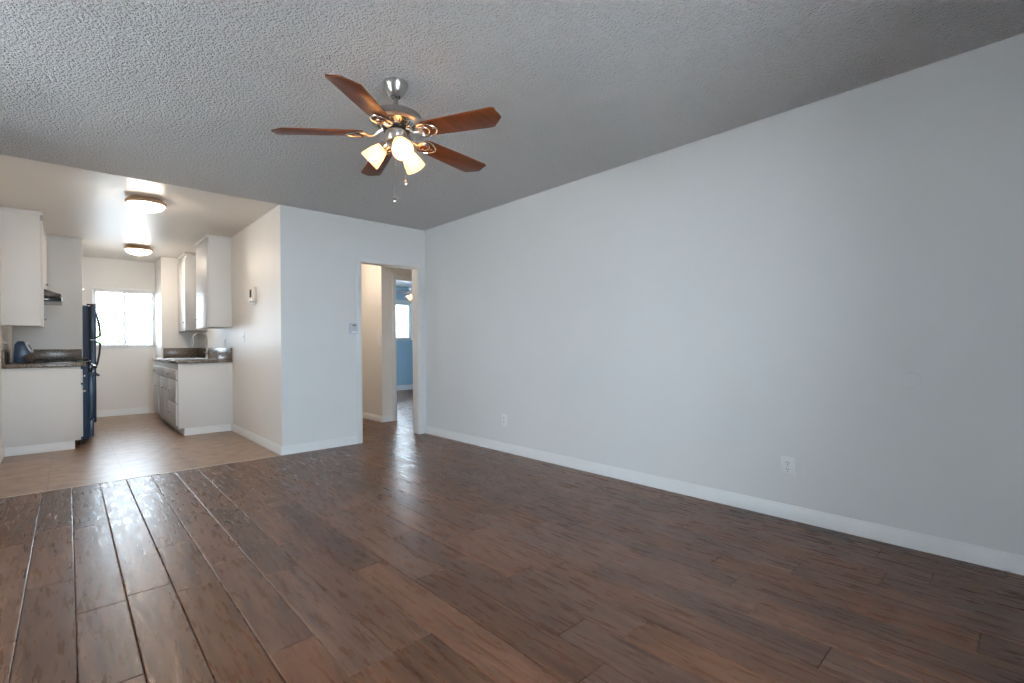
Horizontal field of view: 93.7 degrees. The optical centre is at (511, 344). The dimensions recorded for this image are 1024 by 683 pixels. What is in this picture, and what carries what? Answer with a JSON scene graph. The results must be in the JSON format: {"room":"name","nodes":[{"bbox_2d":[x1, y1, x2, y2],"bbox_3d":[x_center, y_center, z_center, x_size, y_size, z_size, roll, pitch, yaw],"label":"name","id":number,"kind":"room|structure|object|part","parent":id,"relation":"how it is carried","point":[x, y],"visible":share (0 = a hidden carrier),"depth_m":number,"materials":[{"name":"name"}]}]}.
{"room":"empty living room","nodes":[
{"label":"empty living room","id":0,"kind":"room"},
{"bbox_2d":[0,252,12,449],"bbox_3d":[-5.443,-0.066,5.096,0.120,2.540,4.727,0,0,-43],"label":"wall","id":1,"kind":"structure","parent":0,"point":[6,332],"depth_m":4.78,"materials":[{"name":"paint"}]},
{"bbox_2d":[1,350,6,364],"bbox_3d":[-5.041,0.127,4.766,0.020,0.146,0.245,0,0,-43],"label":"backsplash","id":2,"kind":"structure","parent":1,"relation":"attached to","point":[3,352],"depth_m":4.68,"materials":[{"name":"stone"}]},
{"bbox_2d":[0,207,46,327],"bbox_3d":[-4.934,-0.758,4.864,0.320,1.164,0.257,0,0,-43],"label":"upper cabinet","id":3,"kind":"object","parent":1,"relation":"attached to","point":[21,231],"visible":1,"depth_m":4.77,"materials":[{"name":"white paint"}]},
{"bbox_3d":[-4.947,-1.322,4.856,0.296,0.035,0.257,0,0,-43],"label":"crown trim","id":4,"kind":"part","parent":3,"relation":"part of","materials":[{"name":"white paint"}]},
{"bbox_3d":[-4.848,-0.715,4.956,0.018,1.077,0.228,0,0,-43],"label":"door","id":5,"kind":"part","parent":3,"relation":"part of","materials":[{"name":"white paint"}]},
{"bbox_2d":[41,218,48,289],"bbox_3d":[-5.386,-0.960,5.351,0.320,0.751,1.065,0,0,-43],"label":"upper cabinet","id":6,"kind":"object","parent":1,"relation":"attached to","point":[46,284],"visible":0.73,"depth_m":5.43,"materials":[{"name":"white paint"}]},
{"bbox_3d":[-5.397,-1.318,5.343,0.296,0.035,1.065,0,0,-43],"label":"crown trim","id":7,"kind":"part","parent":6,"relation":"part of","materials":[{"name":"white paint"}]},
{"bbox_3d":[-5.115,-0.919,5.244,0.018,0.664,0.525,0,0,-43],"label":"door","id":8,"kind":"part","parent":6,"relation":"part of","materials":[{"name":"white paint"}]},
{"bbox_3d":[-5.472,-0.916,5.629,0.018,0.664,0.515,0,0,-43],"label":"door","id":9,"kind":"part","parent":6,"relation":"part of","materials":[{"name":"white paint"}]},
{"bbox_2d":[44,289,61,305],"bbox_3d":[-5.240,-0.522,5.280,0.429,0.124,0.738,0,0,-43],"label":"range hood","id":10,"kind":"object","parent":1,"relation":"attached to","point":[50,297],"visible":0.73,"depth_m":5.13,"materials":[{"name":"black metal"}]},
{"bbox_2d":[27,349,81,360],"bbox_3d":[-5.630,0.132,5.850,0.583,0.146,0.020,0,0,-43],"label":"backsplash","id":11,"kind":"structure","parent":1,"relation":"attached to","point":[38,353],"depth_m":5.88,"materials":[{"name":"stone"}]},
{"bbox_2d":[0,407,148,462],"bbox_3d":[-4.822,1.048,5.580,1.435,0.100,4.607,0,0,-43],"label":"baseboard","id":12,"kind":"structure","parent":1,"relation":"attached to","point":[128,411],"depth_m":7.49,"materials":[{"name":"white paint"}]},
{"bbox_2d":[13,235,83,358],"bbox_3d":[-5.911,-0.112,6.164,0.642,2.439,0.845,0,0,-43],"label":"wall","id":13,"kind":"structure","parent":0,"point":[62,329],"depth_m":5.93,"materials":[{"name":"white paint"}]},
{"bbox_2d":[82,256,155,412],"bbox_3d":[-6.185,-0.060,7.547,2.119,2.540,0.120,0,0,-43],"label":"wall","id":14,"kind":"structure","parent":0,"point":[125,380],"depth_m":7.53,"materials":[{"name":"paint"}]},
{"bbox_2d":[91,286,154,303],"bbox_3d":[-6.093,-0.416,7.545,0.785,0.940,0.012,0,0,-43],"label":"trim","id":15,"kind":"structure","parent":14,"relation":"attached to","point":[92,287],"depth_m":7.48,"materials":[{"name":"white paint"}]},
{"bbox_2d":[93,289,154,347],"bbox_3d":[-6.125,-0.395,7.583,0.770,0.902,0.112,0,0,-43],"label":"window","id":16,"kind":"structure","parent":14,"relation":"in","point":[94,293],"depth_m":7.59,"materials":[{"name":"white plastic"}]},
{"bbox_2d":[94,289,153,345],"bbox_3d":[-6.094,-0.408,7.564,0.726,0.872,0.040,0,0,-43],"label":"window blind","id":17,"kind":"object","parent":16,"relation":"attached to","point":[95,290],"visible":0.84,"depth_m":7.55,"materials":[{"name":"white plastic"}]},
{"bbox_3d":[-6.090,0.020,7.564,0.722,0.016,0.036,0,0,-43],"label":"rail","id":18,"kind":"part","parent":17,"relation":"part of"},
{"bbox_3d":[-6.098,0.045,7.558,0.770,0.022,0.042,0,0,-43],"label":"sill","id":19,"kind":"part","parent":16,"relation":"part of","materials":[{"name":"white paint"}]},
{"bbox_2d":[155,257,197,357],"bbox_3d":[-5.398,-0.117,7.730,0.474,2.440,0.680,0,0,-43],"label":"wall","id":20,"kind":"structure","parent":0,"point":[166,273],"depth_m":7.42,"materials":[{"name":"paint"}]},
{"bbox_2d":[163,348,196,357],"bbox_3d":[-5.151,0.128,7.480,0.454,0.146,0.020,0,0,-43],"label":"backsplash","id":21,"kind":"structure","parent":20,"relation":"attached to","point":[167,352],"depth_m":7.46,"materials":[{"name":"stone"}]},
{"bbox_2d":[198,205,294,454],"bbox_3d":[-3.811,-0.080,6.442,0.133,2.540,4.727,0,0,-43],"label":"wall","id":22,"kind":"structure","parent":0,"point":[261,252],"depth_m":5.08,"materials":[{"name":"paint"}]},
{"bbox_2d":[177,252,206,331],"bbox_3d":[-4.881,-0.770,7.299,0.292,1.141,0.661,0,0,-43],"label":"upper cabinet","id":23,"kind":"object","parent":22,"relation":"attached to","point":[186,267],"visible":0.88,"depth_m":7.05,"materials":[{"name":"white paint"}]},
{"bbox_3d":[-4.966,-0.725,7.226,0.018,1.054,0.635,0,0,-43],"label":"door","id":24,"kind":"part","parent":23,"relation":"part of","materials":[{"name":"white paint"}]},
{"bbox_3d":[-4.878,-1.322,7.306,0.270,0.037,0.661,0,0,-43],"label":"crown trim","id":25,"kind":"part","parent":23,"relation":"part of","materials":[{"name":"white paint"}]},
{"bbox_2d":[195,234,231,328],"bbox_3d":[-3.877,-0.778,6.213,0.292,1.141,0.702,0,0,-43],"label":"upper cabinet","id":26,"kind":"object","parent":22,"relation":"attached to","point":[213,252],"visible":1,"depth_m":5.99,"materials":[{"name":"white paint"}]},
{"bbox_3d":[-3.966,-0.734,6.145,0.018,1.054,0.671,0,0,-43],"label":"door","id":27,"kind":"part","parent":26,"relation":"part of","materials":[{"name":"white paint"}]},
{"bbox_3d":[-3.873,-1.330,6.220,0.270,0.037,0.702,0,0,-43],"label":"crown trim","id":28,"kind":"part","parent":26,"relation":"part of","materials":[{"name":"white paint"}]},
{"bbox_2d":[197,348,231,358],"bbox_3d":[-4.262,0.120,6.838,0.020,0.146,2.129,0,0,-43],"label":"backsplash","id":29,"kind":"structure","parent":22,"relation":"attached to","point":[221,353],"depth_m":6.58,"materials":[{"name":"stone"}]},
{"bbox_2d":[248,287,256,304],"bbox_3d":[-2.870,-0.539,5.304,0.052,0.188,0.170,0,0,-43],"label":"intercom","id":30,"kind":"object","parent":22,"relation":"attached to","point":[252,299],"visible":1,"depth_m":5.25,"materials":[{"name":"beige plastic"}]},
{"bbox_2d":[293,207,425,443],"bbox_3d":[-1.069,-0.103,5.841,3.076,2.540,0.120,0,0,-43],"label":"wall","id":31,"kind":"structure","parent":0,"point":[326,246],"depth_m":5.00,"materials":[{"name":"paint"}]},
{"bbox_2d":[281,436,357,454],"bbox_3d":[-1.955,1.032,4.922,0.779,0.085,0.013,0,0,-43],"label":"baseboard","id":32,"kind":"structure","parent":31,"relation":"attached to","point":[297,448],"depth_m":4.90,"materials":[{"name":"white paint"}]},
{"bbox_2d":[349,323,357,333],"bbox_3d":[-1.701,-0.171,5.156,0.088,0.114,0.027,0,0,-43],"label":"thermostat","id":33,"kind":"object","parent":31,"relation":"attached to","point":[353,327],"visible":1,"depth_m":5.15,"materials":[{"name":"grey plastic"}]},
{"bbox_2d":[356,256,423,443],"bbox_3d":[-1.416,0.055,5.519,0.825,2.030,0.140,0,0,-43],"label":"trim","id":34,"kind":"structure","parent":31,"relation":"attached to","point":[358,258],"depth_m":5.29,"materials":[{"name":"paint"}]},
{"bbox_2d":[377,266,411,415],"bbox_3d":[-0.426,-0.108,7.971,3.840,2.540,0.120,0,0,-43],"label":"wall","id":35,"kind":"structure","parent":0,"point":[384,274],"depth_m":6.68,"materials":[{"name":"paint"}]},
{"bbox_2d":[392,275,411,420],"bbox_3d":[-1.374,0.044,7.093,0.945,2.050,0.144,0,0,-43],"label":"trim","id":36,"kind":"structure","parent":35,"relation":"attached to","point":[395,278],"depth_m":6.74,"materials":[{"name":"white paint"}]},
{"bbox_2d":[396,281,411,286],"bbox_3d":[-1.799,-1.426,9.531,3.720,0.118,4.020,0,0,-43],"label":"ceiling","id":37,"kind":"structure","parent":0,"point":[398,283],"depth_m":10.91,"materials":[{"name":"white paint"}]},
{"bbox_2d":[396,287,411,300],"bbox_3d":[-1.996,-1.044,10.091,1.132,0.638,1.178,0,0,-43],"label":"ceiling fan","id":38,"kind":"object","parent":37,"relation":"hanging from","point":[409,296],"visible":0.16,"depth_m":10.02,"materials":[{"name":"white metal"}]},
{"bbox_2d":[396,286,412,384],"bbox_3d":[-3.155,-0.086,10.922,3.840,2.540,0.120,0,0,-43],"label":"wall","id":39,"kind":"structure","parent":0,"point":[404,348],"depth_m":11.40,"materials":[{"name":"blue paint"}]},
{"bbox_2d":[396,304,411,339],"bbox_3d":[-3.163,-0.534,10.896,2.000,0.882,0.112,0,0,-43],"label":"window","id":40,"kind":"structure","parent":39,"relation":"in","point":[409,305],"depth_m":11.53,"materials":[{"name":"white plastic"}]},
{"bbox_2d":[396,303,408,338],"bbox_3d":[-3.156,-0.548,10.854,1.888,0.852,0.040,0,0,-43],"label":"window blind","id":41,"kind":"object","parent":40,"relation":"attached to","point":[401,304],"visible":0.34,"depth_m":11.36,"materials":[{"name":"white plastic"}]},
{"bbox_2d":[396,300,411,324],"bbox_3d":[-3.129,-0.566,10.860,2.080,0.940,0.012,0,0,-43],"label":"trim","id":42,"kind":"structure","parent":39,"relation":"attached to","point":[397,301],"depth_m":11.45,"materials":[{"name":"white paint"}]},
{"bbox_2d":[0,389,1023,682],"bbox_3d":[-1.123,1.117,4.980,8.700,0.100,11.350,0,0,-43],"label":"floor","id":43,"kind":"structure","parent":0,"point":[419,558],"depth_m":2.16,"materials":[{"name":"brown wood"}]},
{"bbox_2d":[1,367,85,456],"bbox_3d":[-4.818,0.667,4.968,0.614,0.862,0.245,0,0,-43],"label":"base cabinet","id":44,"kind":"object","parent":43,"relation":"on","point":[42,408],"visible":0.95,"depth_m":4.86,"materials":[{"name":"white paint"}]},
{"bbox_2d":[1,362,85,368],"bbox_3d":[-4.815,0.217,4.961,0.614,0.037,0.265,0,0,-43],"label":"countertop","id":45,"kind":"structure","parent":44,"relation":"on","point":[40,365],"depth_m":4.86,"materials":[{"name":"stone"}]},
{"bbox_3d":[-4.622,0.707,5.160,0.016,0.540,0.200,0,0,-43],"label":"door","id":46,"kind":"part","parent":44,"relation":"part of","materials":[{"name":"white paint"}]},
{"bbox_2d":[8,341,99,444],"bbox_3d":[-5.111,0.534,5.392,0.712,1.134,0.760,0,0,-43],"label":"range","id":47,"kind":"object","parent":43,"relation":"on","point":[22,349],"visible":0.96,"depth_m":5.28,"materials":[{"name":"black metal"}]},
{"bbox_3d":[-5.271,0.031,5.248,0.049,0.116,0.700,0,0,-43],"label":"control panel","id":48,"kind":"part","parent":47,"relation":"part of","materials":[{"name":"silver metal"}]},
{"bbox_2d":[8,360,90,363],"bbox_3d":[-5.142,0.202,5.366,0.636,0.026,0.760,0,0,-43],"label":"cooktop","id":49,"kind":"object","parent":47,"relation":"in","point":[14,361],"depth_m":5.15,"materials":[{"name":"black ceramic"}]},
{"bbox_3d":[-4.910,0.257,5.580,0.035,0.084,0.740,0,0,-43],"label":"knob panel","id":50,"kind":"part","parent":47,"relation":"part of","materials":[{"name":"silver metal"}]},
{"bbox_3d":[-4.903,0.567,5.584,0.048,0.525,0.740,0,0,-43],"label":"oven door","id":51,"kind":"part","parent":47,"relation":"part of","materials":[{"name":"black metal"}]},
{"bbox_3d":[-4.902,0.931,5.583,0.044,0.187,0.740,0,0,-43],"label":"drawer","id":52,"kind":"part","parent":47,"relation":"part of","materials":[{"name":"black metal"}]},
{"bbox_2d":[82,304,100,421],"bbox_3d":[-5.847,0.296,6.229,0.770,1.622,0.761,0,0,-43],"label":"refrigerator","id":53,"kind":"object","parent":43,"relation":"on","point":[89,314],"visible":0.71,"depth_m":6.15,"materials":[{"name":"black metal"}]},
{"bbox_3d":[-5.630,-0.280,6.436,0.058,0.435,0.757,0,0,-43],"label":"freezer door","id":54,"kind":"part","parent":53,"relation":"part of","materials":[{"name":"black metal"}]},
{"bbox_3d":[-5.624,0.476,6.436,0.058,1.058,0.757,0,0,-43],"label":"door","id":55,"kind":"part","parent":53,"relation":"part of","materials":[{"name":"black metal"}]},
{"bbox_3d":[-5.369,0.130,6.228,0.066,0.353,0.022,0,0,-43],"label":"handle","id":56,"kind":"part","parent":53,"relation":"part of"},
{"bbox_3d":[-5.372,-0.249,6.228,0.065,0.343,0.022,0,0,-43],"label":"handle","id":57,"kind":"part","parent":53,"relation":"part of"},
{"bbox_2d":[0,455,279,498],"bbox_3d":[-2.969,1.092,3.993,1.999,0.022,0.013,0,0,-43],"label":"trim","id":58,"kind":"structure","parent":43,"relation":"on","point":[277,455],"depth_m":3.86,"materials":[{"name":"brown wood"}]},
{"bbox_2d":[153,361,232,435],"bbox_3d":[-4.481,0.665,6.644,0.612,0.862,2.149,0,0,-43],"label":"base cabinet","id":59,"kind":"object","parent":43,"relation":"on","point":[192,398],"visible":0.98,"depth_m":5.91,"materials":[{"name":"white paint"}]},
{"bbox_3d":[-5.200,0.715,7.022,0.018,0.537,0.540,0,0,-43],"label":"door","id":60,"kind":"part","parent":59,"relation":"part of","materials":[{"name":"white paint"}]},
{"bbox_3d":[-5.020,0.369,6.824,0.018,0.118,1.080,0,0,-43],"label":"drawer","id":61,"kind":"part","parent":59,"relation":"part of","materials":[{"name":"white paint"}]},
{"bbox_3d":[-4.749,0.711,6.534,0.018,0.537,0.390,0,0,-43],"label":"door","id":62,"kind":"part","parent":59,"relation":"part of","materials":[{"name":"white paint"}]},
{"bbox_3d":[-4.505,0.709,6.269,0.018,0.537,0.270,0,0,-43],"label":"door","id":63,"kind":"part","parent":59,"relation":"part of","materials":[{"name":"white paint"}]},
{"bbox_3d":[-4.314,0.363,6.060,0.018,0.118,0.960,0,0,-43],"label":"drawer","id":64,"kind":"part","parent":59,"relation":"part of","materials":[{"name":"white paint"}]},
{"bbox_3d":[-4.190,0.573,5.928,0.018,0.270,0.600,0,0,-43],"label":"drawer","id":65,"kind":"part","parent":59,"relation":"part of","materials":[{"name":"white paint"}]},
{"bbox_3d":[-4.188,0.848,5.928,0.018,0.254,0.600,0,0,-43],"label":"drawer","id":66,"kind":"part","parent":59,"relation":"part of","materials":[{"name":"white paint"}]},
{"bbox_2d":[152,357,232,363],"bbox_3d":[-4.472,0.214,6.643,0.594,0.037,2.169,0,0,-43],"label":"countertop","id":67,"kind":"structure","parent":59,"relation":"on","point":[209,360],"depth_m":5.99,"materials":[{"name":"stone"}]},
{"bbox_2d":[166,358,207,359],"bbox_3d":[-4.451,0.283,6.574,0.366,0.184,0.776,0,0,-43],"label":"sink","id":68,"kind":"object","parent":67,"relation":"in","point":[166,358],"visible":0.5,"depth_m":6.66,"materials":[{"name":"silver metal"}]},
{"bbox_2d":[192,332,208,357],"bbox_3d":[-4.288,0.012,6.623,0.205,0.363,0.106,0,0,-43],"label":"kitchen faucet","id":69,"kind":"object","parent":67,"relation":"on","point":[195,334],"visible":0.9,"depth_m":6.67,"materials":[{"name":"silver metal"}]},
{"bbox_3d":[-4.311,-0.033,6.638,0.187,0.273,0.023,0,0,-43],"label":"spout","id":70,"kind":"part","parent":69,"relation":"part of","materials":[{"name":"silver metal"}]},
{"bbox_2d":[0,0,1023,261],"bbox_3d":[-2.375,-1.420,3.556,5.200,0.124,11.170,0,0,-43],"label":"ceiling","id":71,"kind":"structure","parent":0,"point":[191,94],"depth_m":2.57,"materials":[{"name":"white paint"}]},
{"bbox_2d":[124,245,152,256],"bbox_3d":[-5.118,-1.271,6.582,0.316,0.136,0.316,0,0,-43],"label":"ceiling light","id":72,"kind":"object","parent":71,"relation":"attached to","point":[138,250],"visible":1,"depth_m":6.49,"materials":[{"name":"white glass"}]},
{"bbox_2d":[125,249,150,254],"bbox_3d":[-5.118,-1.258,6.582,0.284,0.062,0.284,0,0,-43],"label":"diffuser","id":73,"kind":"object","parent":72,"relation":"attached to","point":[133,251],"depth_m":6.52,"materials":[{"name":"white glass"}]},
{"bbox_2d":[124,195,166,213],"bbox_3d":[-3.413,-1.285,4.481,0.316,0.136,0.316,0,0,-43],"label":"ceiling light","id":74,"kind":"object","parent":71,"relation":"attached to","point":[145,204],"visible":1,"depth_m":4.39,"materials":[{"name":"white glass"}]},
{"bbox_2d":[127,201,164,212],"bbox_3d":[-3.413,-1.272,4.481,0.284,0.062,0.284,0,0,-43],"label":"diffuser","id":75,"kind":"object","parent":74,"relation":"attached to","point":[144,206],"depth_m":4.42,"materials":[{"name":"white glass"}]},
{"bbox_2d":[271,74,500,202],"bbox_3d":[-0.582,-1.056,2.564,1.132,0.638,1.178,0,0,-43],"label":"ceiling fan","id":76,"kind":"object","parent":71,"relation":"hanging from","point":[396,121],"visible":1,"depth_m":2.46,"materials":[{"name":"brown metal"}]},
{"bbox_3d":[-0.989,-1.086,2.452,0.448,0.049,0.133,0,0,-9],"label":"blade","id":77,"kind":"part","parent":76,"relation":"part of","materials":[{"name":"brown wood"}]},
{"bbox_3d":[-0.659,-1.089,2.146,0.133,0.049,0.448,0,0,10],"label":"blade","id":78,"kind":"part","parent":76,"relation":"part of","materials":[{"name":"brown wood"}]},
{"bbox_3d":[-0.735,-0.994,2.538,0.123,0.132,0.125,0,0,-43],"label":"lamp shade","id":79,"kind":"part","parent":76,"relation":"part of","materials":[{"name":"white glass"}]},
{"bbox_3d":[-0.804,-1.088,2.865,0.133,0.049,0.448,0,0,-27],"label":"blade","id":80,"kind":"part","parent":76,"relation":"part of","materials":[{"name":"brown wood"}]},
{"bbox_3d":[-0.674,-1.050,2.535,0.063,0.074,0.056,0,0,4],"label":"lamp arm","id":81,"kind":"part","parent":76,"relation":"part of","materials":[{"name":"silver metal"}]},
{"bbox_3d":[-0.612,-0.924,2.500,0.003,0.314,0.003,0,0,-43],"label":"pull chain","id":82,"kind":"part","parent":76,"relation":"part of","materials":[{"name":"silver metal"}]},
{"bbox_3d":[-0.563,-1.005,2.429,0.057,0.077,0.077,0,0,-43],"label":"bulb","id":83,"kind":"part","parent":76,"relation":"part of","materials":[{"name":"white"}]},
{"bbox_3d":[-0.562,-0.995,2.417,0.109,0.132,0.132,0,0,-43],"label":"lamp shade","id":84,"kind":"part","parent":76,"relation":"part of","materials":[{"name":"white glass"}]},
{"bbox_3d":[-0.549,-0.995,2.636,0.132,0.132,0.109,0,0,-43],"label":"lamp shade","id":85,"kind":"part","parent":76,"relation":"part of","materials":[{"name":"white glass"}]},
{"bbox_3d":[-0.354,-1.092,2.820,0.133,0.049,0.448,0,0,44],"label":"blade","id":86,"kind":"part","parent":76,"relation":"part of","materials":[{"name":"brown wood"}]},
{"bbox_3d":[-0.256,-1.093,2.373,0.448,0.049,0.133,0,0,27],"label":"blade","id":87,"kind":"part","parent":76,"relation":"part of","materials":[{"name":"brown wood"}]},
{"bbox_2d":[361,33,1023,555],"bbox_3d":[0.214,-0.114,4.524,0.140,2.540,9.090,0,0,-43],"label":"wall","id":88,"kind":"structure","parent":0,"point":[713,310],"depth_m":2.88,"materials":[{"name":"paint"}]},
{"bbox_2d":[362,384,412,421],"bbox_3d":[-2.007,1.015,8.470,5.256,0.120,5.027,0,0,-43],"label":"baseboard","id":89,"kind":"structure","parent":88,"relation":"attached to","point":[388,418],"depth_m":6.84,"materials":[{"name":"white paint"}]},
{"bbox_2d":[502,414,506,425],"bbox_3d":[-0.078,0.748,4.738,0.009,0.116,0.075,0,0,-43],"label":"wall outlet","id":90,"kind":"object","parent":88,"relation":"attached to","point":[504,417],"visible":1,"depth_m":4.73,"materials":[{"name":"white plastic"}]},
{"bbox_2d":[426,426,1023,575],"bbox_3d":[1.071,1.007,3.495,0.013,0.085,6.189,0,0,-43],"label":"baseboard","id":91,"kind":"structure","parent":88,"relation":"attached to","point":[992,558],"depth_m":2.86,"materials":[{"name":"white paint"}]},
{"bbox_2d":[781,456,794,476],"bbox_3d":[1.649,0.730,2.871,0.009,0.116,0.075,0,0,-43],"label":"wall outlet","id":92,"kind":"object","parent":88,"relation":"attached to","point":[787,463],"visible":1,"depth_m":2.87,"materials":[{"name":"white plastic"}]},
{"label":"outside","id":93,"kind":"structure","parent":0,"visible":0},
{"bbox_3d":[-3.382,1.586,3.671,60.000,0.200,70.000,0,0,-43],"label":"ground","id":94,"kind":"structure","parent":93,"visible":0},
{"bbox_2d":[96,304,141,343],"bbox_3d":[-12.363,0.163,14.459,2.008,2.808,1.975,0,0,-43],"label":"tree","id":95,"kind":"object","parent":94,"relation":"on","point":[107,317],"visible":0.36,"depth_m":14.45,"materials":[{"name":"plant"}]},
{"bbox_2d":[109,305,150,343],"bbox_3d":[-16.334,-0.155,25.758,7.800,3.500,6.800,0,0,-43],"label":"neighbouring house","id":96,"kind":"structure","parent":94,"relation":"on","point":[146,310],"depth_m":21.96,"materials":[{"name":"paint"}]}
]}

